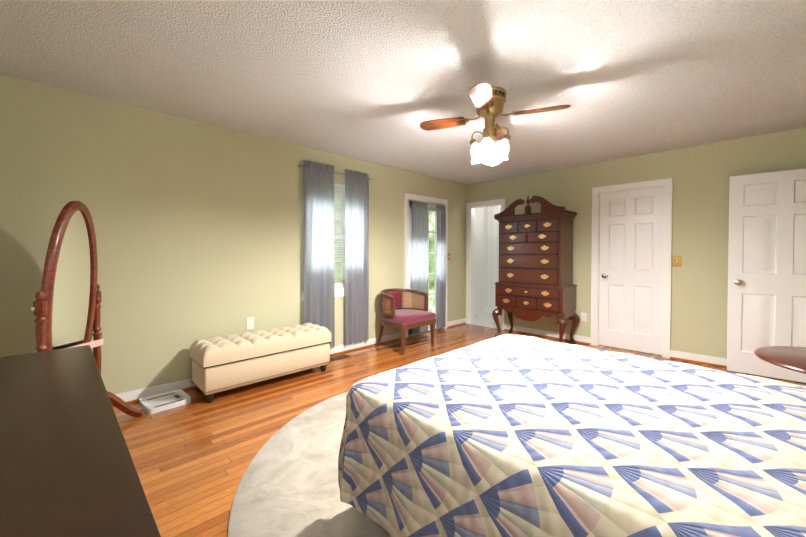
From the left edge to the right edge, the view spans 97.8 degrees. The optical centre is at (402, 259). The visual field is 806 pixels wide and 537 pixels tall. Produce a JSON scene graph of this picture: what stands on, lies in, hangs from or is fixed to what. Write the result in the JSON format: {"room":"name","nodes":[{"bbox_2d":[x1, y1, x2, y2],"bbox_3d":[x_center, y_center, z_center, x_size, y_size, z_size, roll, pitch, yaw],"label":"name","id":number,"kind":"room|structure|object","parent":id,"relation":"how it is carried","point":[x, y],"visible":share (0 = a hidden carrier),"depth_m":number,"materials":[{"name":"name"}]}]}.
{"room":"bedroom","nodes":[
{"label":"bedroom","id":0,"kind":"room"},
{"bbox_2d":[0,75,465,394],"bbox_3d":[-0.927,-0.067,4.261,5.840,2.440,0.120,-1,1,-45],"label":"wall","id":1,"kind":"structure","parent":0,"point":[199,229],"depth_m":3.07,"materials":[{"name":"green paint"}]},
{"bbox_2d":[246,317,253,329],"bbox_3d":[-1.549,0.645,3.566,0.075,0.120,0.011,-1,1,-45],"label":"electrical outlet","id":2,"kind":"object","parent":1,"relation":"attached to","point":[250,323],"visible":1,"depth_m":3.56,"materials":[{"name":"white plastic"}]},
{"bbox_2d":[112,318,465,407],"bbox_3d":[-0.876,1.106,4.230,5.600,0.095,0.024,-1,1,-45],"label":"baseboard","id":3,"kind":"structure","parent":1,"relation":"attached to","point":[134,396],"depth_m":3.17,"materials":[{"name":"white wood"}]},
{"bbox_2d":[301,183,345,300],"bbox_3d":[-0.841,-0.238,4.327,0.960,1.380,0.142,-1,1,-45],"label":"window","id":4,"kind":"structure","parent":1,"relation":"in","point":[340,286],"depth_m":4.37,"materials":[{"name":"white"}]},
{"bbox_2d":[298,160,371,348],"bbox_3d":[-0.787,-0.035,4.262,1.040,2.175,0.076,-1,1,-45],"label":"window curtain","id":5,"kind":"object","parent":1,"relation":"hanging from","point":[319,279],"visible":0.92,"depth_m":4.19,"materials":[{"name":"grey fabric"}]},
{"bbox_2d":[409,200,441,334],"bbox_3d":[0.346,0.114,5.480,0.810,2.015,0.090,-1,1,-45],"label":"glazed door","id":6,"kind":"structure","parent":1,"relation":"in","point":[432,206],"depth_m":5.55,"materials":[{"name":"white"}]},
{"bbox_2d":[412,201,445,334],"bbox_3d":[0.405,0.115,5.431,0.815,1.965,0.041,-1,1,-45],"label":"door curtain","id":7,"kind":"object","parent":6,"relation":"hanging from","point":[419,246],"visible":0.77,"depth_m":5.38,"materials":[{"name":"grey fabric"}]},
{"bbox_2d":[404,193,447,337],"bbox_3d":[0.334,0.077,5.492,0.980,2.110,0.144,-1,1,-45],"label":"door frame","id":8,"kind":"structure","parent":1,"relation":"attached to","point":[421,198],"depth_m":5.15,"materials":[{"name":"white wood"}]},
{"bbox_2d":[0,0,805,184],"bbox_3d":[0.644,-1.309,2.649,5.840,0.100,4.590,-1,1,-45],"label":"ceiling","id":9,"kind":"structure","parent":0,"point":[377,81],"depth_m":2.30,"materials":[{"name":"white paint"}]},
{"bbox_2d":[420,82,570,161],"bbox_3d":[0.658,-1.000,2.668,0.827,0.520,0.827,0,1,-24],"label":"ceiling fan","id":10,"kind":"object","parent":9,"relation":"hanging from","point":[488,100],"visible":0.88,"depth_m":2.60,"materials":[{"name":"gold metal"}]},
{"bbox_2d":[470,137,509,165],"bbox_3d":[0.658,-0.828,2.671,0.248,0.162,0.248,0,1,-20],"label":"shade","id":11,"kind":"object","parent":10,"relation":"attached to","point":[485,150],"visible":0.98,"depth_m":2.59,"materials":[{"name":"white glass"}]},
{"bbox_2d":[113,312,805,536],"bbox_3d":[0.941,1.219,3.253,7.050,0.104,4.970,-1,1,-45],"label":"floor","id":12,"kind":"structure","parent":0,"point":[193,459],"depth_m":2.53,"materials":[{"name":"brown wood"}]},
{"bbox_2d":[0,345,160,536],"bbox_3d":[-0.896,0.790,0.692,0.547,0.850,1.660,-1,1,-45],"label":"dresser","id":13,"kind":"object","parent":12,"relation":"on","point":[67,467],"visible":1,"depth_m":0.65,"materials":[{"name":"brown wood"}]},
{"bbox_2d":[31,201,143,417],"bbox_3d":[-2.181,0.402,2.315,0.581,1.584,0.660,0,1,-14],"label":"mirror","id":14,"kind":"object","parent":12,"relation":"on","point":[65,308],"visible":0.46,"depth_m":2.29,"materials":[{"name":"brown wood"}]},
{"bbox_2d":[139,389,190,413],"bbox_3d":[-1.950,1.156,2.884,0.300,0.042,0.300,1,1,41],"label":"bathroom scale","id":15,"kind":"object","parent":12,"relation":"on","point":[157,403],"visible":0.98,"depth_m":2.86,"materials":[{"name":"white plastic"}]},
{"bbox_2d":[190,323,330,402],"bbox_3d":[-1.321,0.934,3.396,1.200,0.468,0.410,-1,1,-45],"label":"storage bench","id":16,"kind":"object","parent":12,"relation":"on","point":[227,362],"visible":1,"depth_m":3.16,"materials":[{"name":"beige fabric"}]},
{"bbox_2d":[228,391,390,536],"bbox_3d":[0.531,1.184,2.124,2.848,0.011,2.848,-1,1,-45],"label":"rug","id":17,"kind":"object","parent":12,"relation":"on","point":[288,486],"visible":0.1,"depth_m":1.82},
{"bbox_2d":[338,334,805,536],"bbox_3d":[0.912,0.871,1.441,1.644,0.637,2.081,-1,1,-45],"label":"bed","id":18,"kind":"object","parent":17,"relation":"on","point":[508,435],"visible":1,"depth_m":1.17,"materials":[{"name":"multicoloured fabric"}]},
{"bbox_2d":[330,354,350,360],"bbox_3d":[-0.781,1.151,4.120,0.340,0.009,0.115,-1,1,-45],"label":"floor vent","id":19,"kind":"object","parent":12,"relation":"in","point":[338,357],"visible":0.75,"depth_m":4.14,"materials":[{"name":"brown metal"}]},
{"bbox_2d":[375,288,435,354],"bbox_3d":[0.007,0.776,4.653,0.650,0.753,0.595,-1,1,-45],"label":"barrel chair","id":20,"kind":"object","parent":12,"relation":"on","point":[395,314],"visible":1,"depth_m":4.58,"materials":[{"name":"pink fabric"}]},
{"bbox_2d":[492,196,579,342],"bbox_3d":[1.875,0.121,5.029,0.533,2.054,1.088,-1,1,-45],"label":"highboy","id":21,"kind":"object","parent":12,"relation":"on","point":[535,283],"visible":0.98,"depth_m":4.80,"materials":[{"name":"brown wood"}]},
{"bbox_2d":[754,346,805,373],"bbox_3d":[2.233,0.856,1.761,0.680,0.680,0.680,-1,1,-45],"label":"side table","id":22,"kind":"object","parent":12,"relation":"on","point":[792,358],"visible":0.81,"depth_m":1.87,"materials":[{"name":"brown wood"}]},
{"bbox_2d":[474,207,484,313],"bbox_3d":[1.264,-0.114,6.987,1.110,2.440,0.080,-1,1,-45],"label":"wall","id":23,"kind":"structure","parent":0,"point":[479,212],"depth_m":7.24,"materials":[{"name":"white paint"}]},
{"bbox_2d":[484,205,500,307],"bbox_3d":[2.411,-0.110,6.701,0.080,2.440,2.100,-1,1,-45],"label":"wall","id":24,"kind":"structure","parent":0,"point":[486,250],"depth_m":7.25,"materials":[{"name":"white paint"}]},
{"bbox_2d":[483,306,495,312],"bbox_3d":[2.376,1.046,6.686,0.020,0.130,1.940,-1,1,-45],"label":"baseboard","id":25,"kind":"structure","parent":24,"relation":"attached to","point":[486,309],"depth_m":7.28,"materials":[{"name":"white"}]},
{"bbox_2d":[466,127,805,358],"bbox_3d":[2.679,-0.074,4.681,0.120,2.440,4.590,-1,1,-45],"label":"wall","id":26,"kind":"structure","parent":0,"point":[700,175],"depth_m":4.02,"materials":[{"name":"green paint"}]},
{"bbox_2d":[466,198,504,329],"bbox_3d":[1.415,0.069,5.945,0.144,2.110,0.740,-1,1,-45],"label":"door frame","id":27,"kind":"structure","parent":26,"relation":"attached to","point":[470,258],"depth_m":6.13,"materials":[{"name":"white wood"}]},
{"bbox_2d":[581,312,586,321],"bbox_3d":[2.474,0.783,4.810,0.011,0.120,0.075,-1,1,-45],"label":"electrical outlet","id":28,"kind":"object","parent":26,"relation":"attached to","point":[584,317],"visible":1,"depth_m":4.80,"materials":[{"name":"white plastic"}]},
{"bbox_2d":[504,324,726,367],"bbox_3d":[2.627,1.099,4.651,0.024,0.095,4.350,-1,1,-45],"label":"baseboard","id":29,"kind":"structure","parent":26,"relation":"attached to","point":[701,359],"depth_m":4.75,"materials":[{"name":"white wood"}]},
{"bbox_2d":[599,187,663,354],"bbox_3d":[2.881,0.132,4.462,0.183,2.020,0.690,-1,1,-45],"label":"closet door","id":30,"kind":"structure","parent":26,"relation":"in","point":[631,273],"depth_m":4.43,"materials":[{"name":"white painted wood"},{"name":"metal"}]},
{"bbox_2d":[591,178,672,357],"bbox_3d":[2.881,0.095,4.462,0.144,2.110,0.860,-1,1,-45],"label":"trim","id":31,"kind":"structure","parent":26,"relation":"attached to","point":[667,184],"depth_m":4.25,"materials":[{"name":"white wood"}]},
{"bbox_2d":[673,256,680,266],"bbox_3d":[3.176,0.016,4.077,0.024,0.125,0.080,-1,1,-45],"label":"light switch","id":32,"kind":"object","parent":26,"relation":"attached to","point":[676,261],"visible":1,"depth_m":4.08,"materials":[{"name":"gold metal"}]},
{"bbox_2d":[726,169,805,382],"bbox_3d":[3.702,0.150,3.415,0.800,2.020,0.183,1,1,41],"label":"open door","id":33,"kind":"structure","parent":26,"relation":"in","point":[766,305],"depth_m":3.48,"materials":[{"name":"white wood"}]},
{"label":"outside","id":34,"kind":"structure","parent":0,"visible":0},
{"bbox_2d":[334,191,434,312],"bbox_3d":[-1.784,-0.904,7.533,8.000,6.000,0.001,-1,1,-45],"label":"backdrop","id":35,"kind":"structure","parent":34,"point":[431,257],"depth_m":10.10,"materials":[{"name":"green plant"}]}
]}

